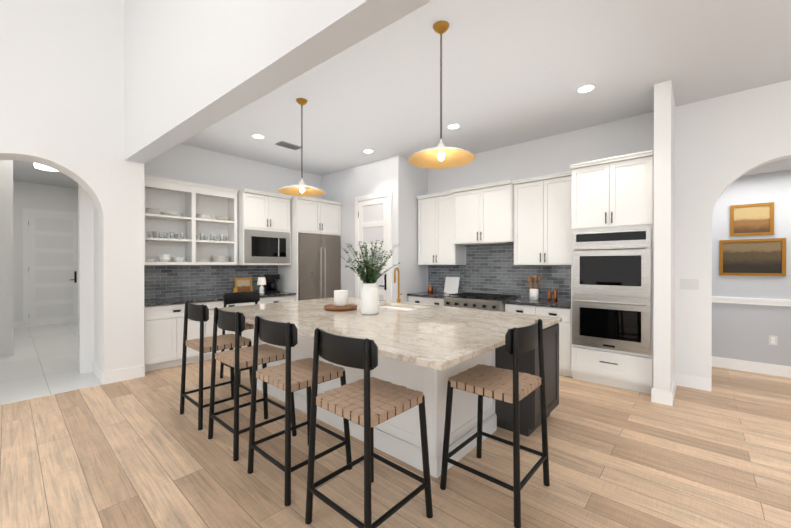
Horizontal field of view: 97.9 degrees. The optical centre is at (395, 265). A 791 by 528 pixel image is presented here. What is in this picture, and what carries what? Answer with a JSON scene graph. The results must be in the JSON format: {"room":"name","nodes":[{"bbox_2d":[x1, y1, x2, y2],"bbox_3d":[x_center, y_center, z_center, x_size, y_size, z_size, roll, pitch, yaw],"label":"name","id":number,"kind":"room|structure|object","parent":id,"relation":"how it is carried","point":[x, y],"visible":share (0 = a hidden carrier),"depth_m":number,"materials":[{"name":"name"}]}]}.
{"room":"kitchen","nodes":[
{"label":"kitchen","id":0,"kind":"room"},
{"bbox_2d":[0,322,101,404],"bbox_3d":[-6.081,1.465,5.853,6.200,0.103,1.950,0,0,42],"label":"floor","id":1,"kind":"structure","parent":0,"point":[43,361],"depth_m":4.86,"materials":[{"name":"white tile"}]},
{"bbox_2d":[0,359,790,527],"bbox_3d":[-0.503,1.482,0.236,11.000,0.100,13.750,0,0,42],"label":"floor","id":2,"kind":"structure","parent":0,"point":[140,452],"depth_m":2.44,"materials":[{"name":"brown wood"}]},
{"bbox_2d":[144,303,211,371],"bbox_3d":[-3.232,0.979,4.991,0.597,0.880,0.805,0,0,42],"label":"base cabinet","id":3,"kind":"object","parent":2,"relation":"on","point":[163,326],"depth_m":4.72,"materials":[{"name":"white wood"}]},
{"bbox_2d":[144,291,295,306],"bbox_3d":[-2.746,0.516,5.512,0.632,0.038,2.231,0,0,42],"label":"countertop","id":4,"kind":"structure","parent":3,"relation":"on","point":[190,298],"depth_m":5.08,"materials":[{"name":"black stone"}]},
{"bbox_2d":[234,278,252,291],"bbox_3d":[-2.649,0.360,6.007,0.074,0.270,0.300,0,0,42],"label":"picture frame","id":5,"kind":"object","parent":4,"relation":"on","point":[243,284],"visible":0.79,"depth_m":6.00,"materials":[{"name":"gold metal"}]},
{"bbox_2d":[257,277,265,292],"bbox_3d":[-2.365,0.355,6.090,0.150,0.280,0.150,0,0,42],"label":"light","id":6,"kind":"object","parent":4,"relation":"on","point":[261,281],"visible":1,"depth_m":6.05,"materials":[{"name":"white ceramic"}]},
{"bbox_2d":[264,274,279,292],"bbox_3d":[-2.236,0.330,6.236,0.240,0.329,0.170,0,0,42],"label":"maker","id":7,"kind":"object","parent":4,"relation":"on","point":[270,286],"visible":1,"depth_m":6.17,"materials":[{"name":"black plastic"}]},
{"bbox_2d":[180,301,256,429],"bbox_3d":[-1.708,0.884,3.322,0.514,1.081,0.522,0,0,42],"label":"stool","id":8,"kind":"object","parent":2,"relation":"on","point":[202,345],"visible":0.96,"depth_m":3.20,"materials":[{"name":"black wood"}]},
{"bbox_2d":[212,299,259,352],"bbox_3d":[-2.759,0.977,5.525,0.597,0.880,0.865,0,0,42],"label":"base cabinet","id":9,"kind":"object","parent":2,"relation":"on","point":[249,333],"depth_m":5.34,"materials":[{"name":"white wood"}]},
{"bbox_2d":[220,291,259,383],"bbox_3d":[-1.851,0.881,4.351,0.522,1.081,0.514,0,0,42],"label":"stool","id":10,"kind":"object","parent":2,"relation":"on","point":[241,297],"visible":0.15,"depth_m":4.42,"materials":[{"name":"black wood"}]},
{"bbox_2d":[208,307,296,460],"bbox_3d":[-1.184,0.885,2.857,0.514,1.081,0.522,0,0,42],"label":"stool","id":11,"kind":"object","parent":2,"relation":"on","point":[237,358],"visible":0.92,"depth_m":2.76,"materials":[{"name":"black wood"}]},
{"bbox_2d":[260,295,295,303],"bbox_3d":[-2.286,0.976,6.058,0.597,0.880,0.805,0,0,42],"label":"base cabinet","id":12,"kind":"object","parent":2,"relation":"on","point":[275,298],"depth_m":5.93,"materials":[{"name":"white wood"}]},
{"bbox_2d":[247,316,351,505],"bbox_3d":[-0.660,0.887,2.393,0.514,1.081,0.522,0,0,42],"label":"stool","id":13,"kind":"object","parent":2,"relation":"on","point":[288,377],"visible":0.94,"depth_m":2.28,"materials":[{"name":"black wood"}]},
{"bbox_2d":[276,231,340,300],"bbox_3d":[-1.650,0.399,6.705,0.687,2.030,1.000,0,0,42],"label":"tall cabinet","id":14,"kind":"object","parent":2,"relation":"on","point":[314,272],"depth_m":6.39,"materials":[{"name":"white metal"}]},
{"bbox_2d":[305,328,432,527],"bbox_3d":[-0.144,0.888,1.935,0.514,1.081,0.522,0,0,42],"label":"stool","id":15,"kind":"object","parent":2,"relation":"on","point":[368,403],"visible":1,"depth_m":1.84,"materials":[{"name":"black wood"}]},
{"bbox_2d":[249,323,558,477],"bbox_3d":[-0.061,0.982,3.658,2.942,0.880,1.582,0,0,42],"label":"kitchen island","id":16,"kind":"object","parent":2,"relation":"on","point":[399,436],"depth_m":2.70,"materials":[{"name":"white wood"}]},
{"bbox_2d":[209,299,532,370],"bbox_3d":[-0.494,0.522,3.400,3.250,0.038,1.460,0,0,42],"label":"island countertop","id":17,"kind":"structure","parent":16,"relation":"on","point":[419,338],"depth_m":2.75,"materials":[{"name":"beige stone"}]},
{"bbox_2d":[324,304,357,310],"bbox_3d":[-0.620,0.480,3.913,0.380,0.042,0.380,0,0,42],"label":"board","id":18,"kind":"object","parent":17,"relation":"on","point":[332,307],"visible":0.77,"depth_m":3.78,"materials":[{"name":"brown wood"}]},
{"bbox_2d":[334,290,347,305],"bbox_3d":[-0.620,0.372,3.913,0.156,0.170,0.156,0,0,42],"label":"candle","id":19,"kind":"object","parent":18,"relation":"on","point":[340,297],"visible":1,"depth_m":3.85,"materials":[{"name":"white wax"}]},
{"bbox_2d":[339,240,399,314],"bbox_3d":[-0.249,0.117,3.506,0.599,0.770,0.596,0,0,42],"label":"vase","id":20,"kind":"object","parent":17,"relation":"on","point":[369,297],"visible":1,"depth_m":3.49,"materials":[{"name":"white ceramic"}]},
{"bbox_2d":[329,297,560,326],"bbox_3d":[0.190,0.520,4.171,3.250,0.038,0.600,0,0,42],"label":"island countertop","id":21,"kind":"structure","parent":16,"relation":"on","point":[506,317],"depth_m":3.58,"materials":[{"name":"beige stone"}]},
{"bbox_2d":[394,267,400,302],"bbox_3d":[0.016,0.267,4.527,0.088,0.465,0.171,0,0,42],"label":"faucet","id":22,"kind":"object","parent":21,"relation":"on","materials":[{"name":"gold metal"}]},
{"bbox_2d":[379,303,416,310],"bbox_3d":[-0.001,0.644,4.220,0.770,0.234,0.450,0,0,42],"label":"sink","id":23,"kind":"object","parent":21,"relation":"in","point":[380,304],"depth_m":4.40,"materials":[{"name":"white ceramic"}]},
{"bbox_2d":[408,298,430,304],"bbox_3d":[0.595,0.976,6.110,0.464,0.880,0.597,0,0,42],"label":"base cabinet","id":24,"kind":"object","parent":2,"relation":"on","point":[427,301],"depth_m":5.86,"materials":[{"name":"white wood"}]},
{"bbox_2d":[431,298,438,305],"bbox_3d":[0.851,0.976,5.883,0.464,0.880,0.597,0,0,42],"label":"base cabinet","id":25,"kind":"object","parent":2,"relation":"on","point":[434,301],"depth_m":5.66,"materials":[{"name":"white wood"}]},
{"bbox_2d":[439,298,510,312],"bbox_3d":[1.342,0.968,5.365,1.080,0.900,0.685,0,0,42],"label":"range","id":26,"kind":"object","parent":2,"relation":"on","point":[470,303],"depth_m":5.07,"materials":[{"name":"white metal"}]},
{"bbox_2d":[451,294,506,301],"bbox_3d":[1.347,0.499,5.370,0.886,0.007,0.570,0,0,42],"label":"cooktop","id":27,"kind":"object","parent":26,"relation":"on","point":[490,297],"depth_m":5.25,"materials":[{"name":"metal"}]},
{"bbox_2d":[440,319,549,527],"bbox_3d":[0.643,0.887,2.219,0.522,1.081,0.514,0,0,42],"label":"stool","id":28,"kind":"object","parent":2,"relation":"on","point":[514,386],"visible":1,"depth_m":2.15,"materials":[{"name":"black wood"}]},
{"bbox_2d":[511,306,542,315],"bbox_3d":[1.926,0.979,4.929,0.494,0.880,0.597,0,0,42],"label":"base cabinet","id":29,"kind":"object","parent":2,"relation":"on","point":[533,310],"depth_m":4.66,"materials":[{"name":"white wood"}]},
{"bbox_2d":[543,306,582,378],"bbox_3d":[2.204,0.980,4.682,0.494,0.880,0.597,0,0,42],"label":"base cabinet","id":30,"kind":"object","parent":2,"relation":"on","point":[570,357],"depth_m":4.34,"materials":[{"name":"white wood"}]},
{"bbox_2d":[507,298,570,309],"bbox_3d":[2.054,0.518,4.791,0.866,0.038,0.632,0,0,42],"label":"countertop","id":31,"kind":"structure","parent":30,"relation":"on","point":[562,305],"depth_m":4.68,"materials":[{"name":"black stone"}]},
{"bbox_2d":[527,275,540,299],"bbox_3d":[2.001,0.319,4.984,0.202,0.358,0.200,0,0,42],"label":"utensil crock","id":32,"kind":"object","parent":31,"relation":"on","point":[533,293],"visible":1,"depth_m":4.95,"materials":[{"name":"white ceramic"}]},
{"bbox_2d":[547,291,550,299],"bbox_3d":[2.183,0.430,4.888,0.052,0.135,0.051,0,0,42],"label":"pepper mill","id":33,"kind":"object","parent":31,"relation":"on","point":[549,296],"visible":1,"depth_m":4.87,"materials":[{"name":"orange wood"}]},
{"bbox_2d":[553,289,556,300],"bbox_3d":[2.243,0.416,4.835,0.052,0.165,0.051,0,0,42],"label":"pepper mill","id":34,"kind":"object","parent":31,"relation":"on","point":[555,295],"visible":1,"depth_m":4.82,"materials":[{"name":"orange wood"}]},
{"bbox_2d":[570,150,653,393],"bbox_3d":[2.655,0.096,4.187,0.815,2.650,0.735,0,0,42],"label":"tall cabinet","id":35,"kind":"object","parent":2,"relation":"on","point":[612,305],"depth_m":3.94,"materials":[{"name":"white wood"}]},
{"bbox_2d":[571,226,653,357],"bbox_3d":[2.660,0.286,4.193,0.751,1.366,0.628,0,0,42],"label":"double oven","id":36,"kind":"object","parent":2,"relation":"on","point":[579,237],"depth_m":3.93,"materials":[{"name":"silver metal"}]},
{"bbox_2d":[0,0,790,391],"bbox_3d":[-2.610,-1.473,1.997,16.800,5.800,13.900,0,0,42],"label":"wall","id":37,"kind":"structure","parent":0,"point":[106,104],"depth_m":4.03,"materials":[{"name":"white paint"}]},
{"bbox_2d":[23,208,78,326],"bbox_3d":[-8.106,0.055,8.200,0.084,2.710,1.040,0,0,42],"label":"hall door","id":38,"kind":"structure","parent":37,"relation":"in","point":[30,284],"depth_m":8.03,"materials":[{"name":"white wood"}]},
{"bbox_2d":[144,265,277,299],"bbox_3d":[-2.980,0.247,5.719,0.010,0.500,2.230,0,0,42],"label":"backsplash","id":39,"kind":"structure","parent":37,"relation":"attached to","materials":[{"name":"tile"}]},
{"bbox_2d":[228,189,291,230],"bbox_3d":[-2.358,-0.914,6.046,0.497,0.600,0.859,0,0,42],"label":"upper cabinet","id":40,"kind":"object","parent":37,"relation":"attached to","point":[245,208],"depth_m":5.78,"materials":[{"name":"white wood"}]},
{"bbox_2d":[228,227,291,262],"bbox_3d":[-2.337,-0.325,6.029,0.555,0.578,0.859,0,0,42],"label":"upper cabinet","id":41,"kind":"object","parent":37,"relation":"attached to","point":[245,244],"depth_m":5.77,"materials":[{"name":"white"}]},
{"bbox_2d":[292,196,342,234],"bbox_3d":[-1.661,-0.916,6.712,0.657,0.600,1.000,0,0,42],"label":"upper cabinet","id":42,"kind":"object","parent":37,"relation":"attached to","point":[307,214],"depth_m":6.41,"materials":[{"name":"white wood"}]},
{"bbox_2d":[355,190,391,300],"bbox_3d":[-0.424,0.060,6.258,0.940,2.710,0.084,0,0,42],"label":"pantry door","id":43,"kind":"structure","parent":37,"relation":"in","point":[385,198],"depth_m":6.13,"materials":[{"name":"white wood"}]},
{"bbox_2d":[14,316,790,405],"bbox_3d":[-1.615,1.354,3.127,16.500,0.140,10.600,0,0,42],"label":"baseboard","id":44,"kind":"structure","parent":37,"relation":"attached to","point":[659,396],"depth_m":4.34,"materials":[{"name":"white wood"}]},
{"bbox_2d":[417,191,466,265],"bbox_3d":[0.807,-0.609,6.091,0.780,1.210,0.337,0,0,42],"label":"upper cabinet","id":45,"kind":"object","parent":37,"relation":"attached to","point":[435,248],"depth_m":5.95,"materials":[{"name":"white wood"}]},
{"bbox_2d":[451,182,514,245],"bbox_3d":[1.443,-0.778,5.473,0.990,0.870,0.417,0,0,42],"label":"upper cabinet","id":46,"kind":"object","parent":37,"relation":"attached to","point":[480,215],"depth_m":5.28,"materials":[{"name":"white wood"}]},
{"bbox_2d":[428,244,570,300],"bbox_3d":[1.601,0.137,5.610,2.630,0.960,0.010,0,0,42],"label":"backsplash","id":47,"kind":"structure","parent":37,"relation":"attached to","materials":[{"name":"tile"}]},
{"bbox_2d":[511,174,570,265],"bbox_3d":[2.157,-0.606,4.893,0.850,1.210,0.337,0,0,42],"label":"upper cabinet","id":48,"kind":"object","parent":37,"relation":"attached to","point":[542,236],"depth_m":4.78,"materials":[{"name":"white wood"}]},
{"bbox_2d":[567,150,653,229],"bbox_3d":[2.677,-0.824,4.209,0.815,0.770,0.670,0,0,42],"label":"upper cabinet","id":49,"kind":"object","parent":37,"relation":"attached to","point":[608,193],"depth_m":3.94,"materials":[{"name":"white wood"}]},
{"bbox_2d":[680,279,698,289],"bbox_3d":[3.412,0.222,4.002,0.165,0.124,0.012,0,0,42],"label":"switch plate","id":50,"kind":"object","parent":37,"relation":"attached to","point":[690,284],"visible":1,"depth_m":4.00,"materials":[{"name":"white plastic"}]},
{"bbox_2d":[712,296,790,306],"bbox_3d":[6.118,0.481,3.326,5.200,0.085,0.035,0,0,42],"label":"chair rail","id":51,"kind":"object","parent":37,"relation":"attached to","point":[757,301],"depth_m":4.55,"materials":[{"name":"white wood"}]},
{"bbox_2d":[734,205,769,232],"bbox_3d":[4.723,-0.603,4.573,0.335,0.345,0.012,0,0,42],"label":"canvas","id":52,"kind":"object","parent":37,"relation":"attached to","point":[754,219],"visible":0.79,"depth_m":4.56},
{"bbox_2d":[730,202,773,235],"bbox_3d":[4.719,-0.603,4.568,0.405,0.415,0.025,0,0,42],"label":"picture frame","id":53,"kind":"object","parent":37,"relation":"attached to","point":[744,204],"depth_m":4.56,"materials":[{"name":"gold metal"}]},
{"bbox_2d":[719,238,785,275],"bbox_3d":[4.719,-0.102,4.569,0.615,0.485,0.025,0,0,42],"label":"picture frame","id":54,"kind":"object","parent":37,"relation":"attached to","point":[783,240],"visible":0.92,"depth_m":4.54,"materials":[{"name":"gold metal"}]},
{"bbox_2d":[723,241,781,272],"bbox_3d":[4.723,-0.103,4.574,0.545,0.415,0.012,0,0,42],"label":"canvas","id":55,"kind":"object","parent":54,"relation":"attached to","point":[754,257],"visible":0.86,"depth_m":4.56},
{"bbox_2d":[769,335,777,344],"bbox_3d":[4.875,0.970,4.447,0.075,0.120,0.009,0,0,42],"label":"electrical outlet plate","id":56,"kind":"object","parent":37,"relation":"attached to","point":[773,340],"visible":1,"depth_m":4.44,"materials":[{"name":"white plastic"}]},
{"bbox_2d":[13,0,790,188],"bbox_3d":[-2.610,-2.843,1.993,16.500,3.300,13.600,0,0,42],"label":"ceiling","id":57,"kind":"structure","parent":0,"point":[514,72],"depth_m":3.45,"materials":[{"name":"white paint"}]},
{"bbox_2d":[34,163,56,170],"bbox_3d":[-5.825,-1.748,5.771,0.320,0.269,0.320,0,0,42],"label":"light","id":58,"kind":"object","parent":57,"relation":"attached to","point":[40,166],"visible":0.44,"depth_m":5.69,"materials":[{"name":"white"}]},
{"bbox_2d":[251,134,264,138],"bbox_3d":[-2.005,-1.876,5.028,0.190,0.008,0.190,0,0,42],"label":"recessed light","id":59,"kind":"object","parent":57,"relation":"in","point":[258,136],"visible":0.96,"depth_m":5.03,"materials":[{"name":"white"}]},
{"bbox_2d":[275,141,300,149],"bbox_3d":[-1.674,-1.874,5.416,0.200,0.015,0.360,0,0,42],"label":"ceiling vent","id":60,"kind":"object","parent":57,"relation":"in","point":[289,145],"visible":1,"depth_m":5.38,"materials":[{"name":"grey metal"}]},
{"bbox_2d":[278,98,324,196],"bbox_3d":[-1.068,-1.352,3.931,0.520,1.050,0.520,0,0,42],"label":"pendant light","id":61,"kind":"object","parent":57,"relation":"hanging from","point":[302,189],"visible":1,"depth_m":3.93,"materials":[{"name":"gold metal"}]},
{"bbox_2d":[363,149,373,152],"bbox_3d":[-0.451,-1.878,5.695,0.190,0.008,0.190,0,0,42],"label":"recessed light","id":62,"kind":"object","parent":57,"relation":"in","point":[368,151],"visible":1,"depth_m":5.70,"materials":[{"name":"white plastic"}]},
{"bbox_2d":[408,21,474,168],"bbox_3d":[0.358,-1.349,2.706,0.520,1.050,0.520,0,0,42],"label":"pendant light","id":63,"kind":"object","parent":57,"relation":"hanging from","point":[440,156],"visible":1,"depth_m":2.72,"materials":[{"name":"gold metal"}]},
{"bbox_2d":[447,123,460,128],"bbox_3d":[0.787,-1.875,4.664,0.190,0.008,0.190,0,0,42],"label":"recessed light","id":64,"kind":"object","parent":57,"relation":"in","point":[453,126],"visible":1,"depth_m":4.66,"materials":[{"name":"white plastic"}]},
{"bbox_2d":[576,84,595,92],"bbox_3d":[2.022,-1.873,3.661,0.190,0.008,0.190,0,0,42],"label":"recessed light","id":65,"kind":"object","parent":57,"relation":"in","point":[586,88],"visible":1,"depth_m":3.65,"materials":[{"name":"white"}]},
{"bbox_2d":[407,290,450,297],"bbox_3d":[0.712,0.515,5.982,0.806,0.038,0.632,0,0,42],"label":"countertop","id":66,"kind":"structure","parent":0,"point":[435,294],"depth_m":5.83,"materials":[{"name":"black stone"}]},
{"bbox_2d":[428,285,432,292],"bbox_3d":[0.631,0.429,6.212,0.090,0.130,0.088,0,0,42],"label":"jar","id":67,"kind":"object","parent":66,"relation":"on","point":[430,288],"visible":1,"depth_m":6.18,"materials":[{"name":"orange metal"}]},
{"bbox_2d":[444,277,459,293],"bbox_3d":[0.981,0.350,6.035,0.280,0.289,0.100,0,0,42],"label":"stand","id":68,"kind":"object","parent":66,"relation":"on","point":[451,285],"visible":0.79,"depth_m":6.03,"materials":[{"name":"white"}]}
]}

